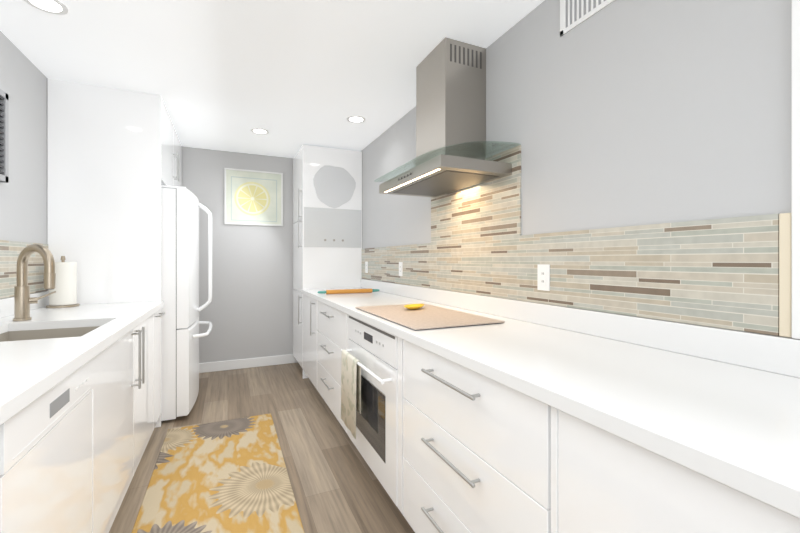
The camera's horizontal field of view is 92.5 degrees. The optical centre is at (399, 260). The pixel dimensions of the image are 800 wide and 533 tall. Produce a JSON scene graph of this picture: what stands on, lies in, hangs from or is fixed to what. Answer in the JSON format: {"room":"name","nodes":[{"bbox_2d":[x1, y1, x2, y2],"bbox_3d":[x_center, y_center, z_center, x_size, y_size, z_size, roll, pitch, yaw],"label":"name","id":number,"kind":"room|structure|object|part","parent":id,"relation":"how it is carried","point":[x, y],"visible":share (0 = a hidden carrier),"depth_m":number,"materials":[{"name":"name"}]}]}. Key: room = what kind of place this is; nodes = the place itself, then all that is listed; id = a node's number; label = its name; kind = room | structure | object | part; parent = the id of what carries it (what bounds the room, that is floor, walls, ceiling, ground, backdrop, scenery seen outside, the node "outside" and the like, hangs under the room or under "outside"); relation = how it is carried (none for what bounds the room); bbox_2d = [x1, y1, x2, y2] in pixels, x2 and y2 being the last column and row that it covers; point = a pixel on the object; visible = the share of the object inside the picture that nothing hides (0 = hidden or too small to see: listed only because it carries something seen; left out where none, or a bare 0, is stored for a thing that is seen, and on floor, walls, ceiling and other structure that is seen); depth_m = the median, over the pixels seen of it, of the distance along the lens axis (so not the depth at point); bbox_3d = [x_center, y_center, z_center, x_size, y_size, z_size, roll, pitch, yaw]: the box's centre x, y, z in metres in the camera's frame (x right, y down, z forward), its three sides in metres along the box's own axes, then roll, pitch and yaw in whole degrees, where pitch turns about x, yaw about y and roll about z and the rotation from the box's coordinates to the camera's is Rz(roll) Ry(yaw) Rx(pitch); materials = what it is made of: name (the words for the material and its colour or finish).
{"room":"kitchen","nodes":[
{"label":"kitchen","id":0,"kind":"room"},
{"bbox_2d":[0,31,46,298],"bbox_3d":[-1.601,0.005,0.843,0.050,2.420,6.550,0,0,-24],"label":"wall","id":1,"kind":"structure","parent":0,"point":[23,191],"depth_m":2.25,"materials":[{"name":"grey paint"}]},
{"bbox_2d":[0,89,8,182],"bbox_3d":[-1.851,-0.642,1.498,0.030,0.465,1.150,0,0,-24],"label":"window blind","id":2,"kind":"object","parent":1,"relation":"attached to","point":[4,136],"visible":1,"depth_m":2.00,"materials":[{"name":"grey"}]},
{"bbox_2d":[0,240,47,298],"bbox_3d":[-1.535,0.048,0.767,0.008,0.306,3.858,0,0,-24],"label":"tile","id":3,"kind":"structure","parent":1,"relation":"attached to","point":[10,251],"depth_m":2.13,"materials":[{"name":"tile"}]},
{"bbox_2d":[47,78,174,193],"bbox_3d":[-2.182,-0.899,2.988,0.642,0.606,0.675,0,0,-24],"label":"upper cabinet","id":4,"kind":"object","parent":1,"relation":"attached to","point":[114,159],"depth_m":2.66,"materials":[{"name":"white wood"}]},
{"bbox_2d":[87,131,181,205],"bbox_3d":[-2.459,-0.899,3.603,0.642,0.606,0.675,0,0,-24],"label":"upper cabinet","id":5,"kind":"object","parent":1,"relation":"attached to","point":[107,195],"depth_m":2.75,"materials":[{"name":"white wood"}]},
{"bbox_2d":[182,146,293,362],"bbox_3d":[-1.802,0.005,4.315,2.430,2.420,0.050,0,0,-24],"label":"wall","id":6,"kind":"structure","parent":0,"point":[247,312],"depth_m":4.30,"materials":[{"name":"grey paint"}]},
{"bbox_2d":[199,354,297,372],"bbox_3d":[-1.789,1.163,4.286,2.426,0.105,0.013,0,0,-24],"label":"baseboard","id":7,"kind":"structure","parent":6,"relation":"attached to","point":[242,363],"depth_m":4.31,"materials":[{"name":"white paint"}]},
{"bbox_2d":[224,168,282,225],"bbox_3d":[-1.651,-0.705,4.344,0.620,0.620,0.022,0,0,-24],"label":"picture frame","id":8,"kind":"object","parent":6,"relation":"attached to","point":[252,197],"visible":1,"depth_m":4.33,"materials":[{"name":"white"}]},
{"bbox_2d":[109,363,414,532],"bbox_3d":[-0.470,1.240,1.351,2.530,0.050,6.550,0,0,-24],"label":"floor","id":9,"kind":"structure","parent":0,"point":[337,486],"depth_m":2.43,"materials":[{"name":"wood"}]},
{"bbox_2d":[0,358,93,532],"bbox_3d":[-1.252,0.779,0.981,0.600,0.871,0.605,0,0,-24],"label":"dishwasher","id":10,"kind":"object","parent":9,"relation":"on","point":[46,462],"visible":0.9,"depth_m":1.06,"materials":[{"name":"white"}]},
{"bbox_2d":[92,327,135,532],"bbox_3d":[-1.536,0.778,1.550,0.642,0.872,0.653,0,0,-24],"label":"base cabinet","id":11,"kind":"object","parent":9,"relation":"on","point":[126,401],"depth_m":1.62,"materials":[{"name":"white"}]},
{"bbox_2d":[136,313,155,468],"bbox_3d":[-1.789,0.778,2.112,0.642,0.872,0.580,0,0,-24],"label":"base cabinet","id":12,"kind":"object","parent":9,"relation":"on","point":[145,331],"depth_m":2.27,"materials":[{"name":"white"}]},
{"bbox_2d":[156,309,163,422],"bbox_3d":[-1.970,0.778,2.517,0.642,0.872,0.307,0,0,-24],"label":"base cabinet","id":13,"kind":"object","parent":9,"relation":"on","point":[158,314],"depth_m":2.69,"materials":[{"name":"white"}]},
{"bbox_2d":[161,185,211,420],"bbox_3d":[-2.082,0.330,3.197,0.923,1.770,0.932,0,0,-24],"label":"fridge","id":14,"kind":"object","parent":9,"relation":"on","point":[181,308],"visible":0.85,"depth_m":2.88,"materials":[{"name":"white painted metal"}]},
{"bbox_2d":[132,413,303,532],"bbox_3d":[-0.840,1.210,1.771,0.700,0.008,2.420,0,0,-24],"label":"rug","id":15,"kind":"object","parent":9,"relation":"on","point":[229,476],"visible":0.92,"depth_m":2.06,"materials":[{"name":"yellow fabric"}]},
{"bbox_2d":[303,294,319,393],"bbox_3d":[-0.582,0.778,3.731,0.678,0.873,0.679,0,0,-24],"label":"base cabinet","id":16,"kind":"object","parent":9,"relation":"on","point":[310,360],"visible":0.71,"depth_m":3.56,"materials":[{"name":"white wood"}]},
{"bbox_2d":[293,145,361,378],"bbox_3d":[-0.855,0.015,4.336,0.678,2.400,0.653,0,0,-24],"label":"tall cabinet","id":17,"kind":"object","parent":9,"relation":"on","point":[327,217],"visible":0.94,"depth_m":4.05,"materials":[{"name":"white wood"}]},
{"bbox_2d":[317,301,345,430],"bbox_3d":[-0.259,0.778,3.011,0.678,0.873,0.882,0,0,-24],"label":"drawers","id":18,"kind":"object","parent":9,"relation":"on","point":[331,332],"visible":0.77,"depth_m":2.84,"materials":[{"name":"white wood"}]},
{"bbox_2d":[341,314,413,530],"bbox_3d":[0.093,0.778,2.201,0.700,0.873,0.870,0,0,-24],"label":"oven","id":19,"kind":"object","parent":9,"relation":"on","point":[376,352],"visible":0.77,"depth_m":1.91,"materials":[{"name":"white metal"}]},
{"bbox_2d":[341,350,360,438],"bbox_3d":[-0.286,0.755,2.207,0.037,0.419,0.290,0,0,-24],"label":"hanging towel","id":20,"kind":"object","parent":19,"relation":"hanging from","point":[350,386],"visible":0.98,"depth_m":2.16,"materials":[{"name":"fabric"}]},
{"bbox_2d":[403,340,550,532],"bbox_3d":[0.455,0.778,1.422,0.678,0.873,0.836,0,0,-24],"label":"drawers","id":21,"kind":"object","parent":9,"relation":"on","point":[477,452],"visible":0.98,"depth_m":1.21,"materials":[{"name":"white"}]},
{"bbox_2d":[551,407,799,532],"bbox_3d":[0.782,0.778,0.744,0.636,0.872,0.656,0,0,-24],"label":"base cabinet","id":22,"kind":"object","parent":9,"relation":"on","point":[602,481],"visible":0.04,"depth_m":0.71,"materials":[{"name":"white"}]},
{"bbox_2d":[301,279,799,518],"bbox_3d":[0.227,0.271,1.957,0.658,0.136,4.584,0,0,-24],"label":"countertop","id":23,"kind":"structure","parent":22,"relation":"on","point":[720,405],"depth_m":1.00,"materials":[{"name":"white stone"}]},
{"bbox_2d":[317,288,379,293],"bbox_3d":[-0.450,0.279,3.416,0.570,0.038,0.038,0,0,-24],"label":"rolling pin","id":24,"kind":"object","parent":23,"relation":"on","point":[347,291],"visible":1,"depth_m":3.40,"materials":[{"name":"orange wood"}]},
{"bbox_2d":[355,303,504,330],"bbox_3d":[0.110,0.293,2.088,0.476,0.009,0.828,0,0,-24],"label":"cutting board","id":25,"kind":"object","parent":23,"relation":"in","point":[426,316],"visible":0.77,"depth_m":1.93,"materials":[{"name":"beige wood"}]},
{"bbox_2d":[404,304,423,309],"bbox_3d":[0.084,0.278,2.252,0.157,0.026,0.114,0,0,-24],"label":"dish","id":26,"kind":"object","parent":25,"relation":"on","point":[413,306],"visible":1,"depth_m":2.24,"materials":[{"name":"yellow"}]},
{"bbox_3d":[-0.782,0.779,-0.078,0.683,0.873,1.698,0,0,-24],"label":"cabinet","id":27,"kind":"object","parent":9,"relation":"on","visible":0},
{"bbox_2d":[0,291,163,424],"bbox_3d":[-1.235,0.361,0.902,0.663,0.316,3.858,0,0,-24],"label":"countertop","id":28,"kind":"structure","parent":27,"relation":"on","point":[43,350],"depth_m":1.46,"materials":[{"name":"white stone"}]},
{"bbox_2d":[13,244,55,320],"bbox_3d":[-1.798,0.109,1.891,0.197,0.378,0.180,0,0,-24],"label":"faucet","id":29,"kind":"object","parent":28,"relation":"on","point":[23,300],"visible":1,"depth_m":1.88,"materials":[{"name":"beige"}]},
{"bbox_2d":[46,256,79,307],"bbox_3d":[-2.163,0.136,2.459,0.164,0.325,0.164,0,0,-24],"label":"paper towel holder","id":30,"kind":"object","parent":28,"relation":"on","point":[65,294],"visible":0.96,"depth_m":2.42,"materials":[{"name":"beige paper"}]},
{"bbox_2d":[0,0,543,157],"bbox_3d":[-0.470,-1.230,1.351,2.530,0.050,6.550,0,0,-24],"label":"ceiling","id":31,"kind":"structure","parent":0,"point":[292,77],"depth_m":2.25,"materials":[{"name":"white paint"}]},
{"bbox_2d":[24,0,68,14],"bbox_3d":[-1.663,-1.202,1.796,0.164,0.004,0.164,0,0,-24],"label":"recessed light","id":32,"kind":"object","parent":31,"relation":"in","point":[55,7],"visible":1,"depth_m":1.81,"materials":[{"name":"white paint"}]},
{"bbox_2d":[251,128,268,133],"bbox_3d":[-1.308,-1.202,3.578,0.164,0.004,0.164,0,0,-24],"label":"recessed light","id":33,"kind":"object","parent":31,"relation":"in","point":[258,130],"visible":1,"depth_m":3.58,"materials":[{"name":"white paint"}]},
{"bbox_2d":[346,116,365,122],"bbox_3d":[-0.375,-1.202,3.274,0.164,0.004,0.164,0,0,-24],"label":"recessed light","id":34,"kind":"object","parent":31,"relation":"in","point":[357,119],"visible":1,"depth_m":3.27,"materials":[{"name":"white paint"}]},
{"bbox_2d":[361,0,793,338],"bbox_3d":[0.661,0.005,1.859,0.050,2.420,6.550,0,0,-24],"label":"wall","id":35,"kind":"structure","parent":0,"point":[619,113],"depth_m":1.39,"materials":[{"name":"grey paint"}]},
{"bbox_2d":[374,37,520,197],"bbox_3d":[0.192,-0.820,2.235,0.493,0.766,0.920,0,0,-24],"label":"range hood","id":36,"kind":"object","parent":35,"relation":"attached to","point":[455,149],"visible":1,"depth_m":2.12,"materials":[{"name":"silver metal"}]},
{"bbox_3d":[0.192,-0.541,2.235,0.492,0.083,0.920,0,0,-24],"label":"hood canopy glass","id":37,"kind":"part","parent":36,"relation":"part of","materials":[{"name":"clear glass"}]},
{"bbox_2d":[362,145,778,335],"bbox_3d":[0.296,-0.187,2.599,0.008,0.776,3.469,0,0,-24],"label":"tile","id":38,"kind":"structure","parent":35,"relation":"attached to","point":[721,273],"depth_m":1.50,"materials":[{"name":"tile"}]},
{"bbox_2d":[365,262,367,272],"bbox_3d":[-0.351,0.075,4.019,0.007,0.120,0.072,0,0,-24],"label":"electrical outlet","id":39,"kind":"object","parent":38,"relation":"attached to","point":[366,267],"visible":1,"depth_m":4.01,"materials":[{"name":"white plastic"}]},
{"bbox_2d":[399,262,402,275],"bbox_3d":[0.005,0.075,3.226,0.007,0.120,0.072,0,0,-24],"label":"electrical outlet","id":40,"kind":"object","parent":38,"relation":"attached to","point":[400,268],"visible":1,"depth_m":3.21,"materials":[{"name":"white plastic"}]},
{"bbox_2d":[537,264,549,290],"bbox_3d":[0.661,0.080,1.766,0.007,0.120,0.072,0,0,-24],"label":"electrical outlet","id":41,"kind":"object","parent":38,"relation":"attached to","point":[543,276],"visible":1,"depth_m":1.76,"materials":[{"name":"white plastic"}]},
{"bbox_2d":[560,0,614,36],"bbox_3d":[0.764,-1.083,1.560,0.006,0.195,0.280,0,0,-24],"label":"air vent","id":42,"kind":"object","parent":35,"relation":"in","point":[574,13],"visible":1,"depth_m":1.61,"materials":[{"name":"white metal"}]},
{"bbox_2d":[779,213,791,337],"bbox_3d":[1.011,0.039,1.003,0.012,0.324,0.025,0,0,-24],"label":"trim","id":43,"kind":"structure","parent":35,"relation":"attached to","point":[785,274],"depth_m":1.00,"materials":[{"name":"beige wood"}]},
{"bbox_2d":[792,0,799,338],"bbox_3d":[1.056,-0.501,0.894,0.020,1.405,0.206,0,0,-24],"label":"door frame","id":44,"kind":"structure","parent":35,"relation":"attached to","point":[795,169],"depth_m":0.97,"materials":[{"name":"white paint"}]}
]}

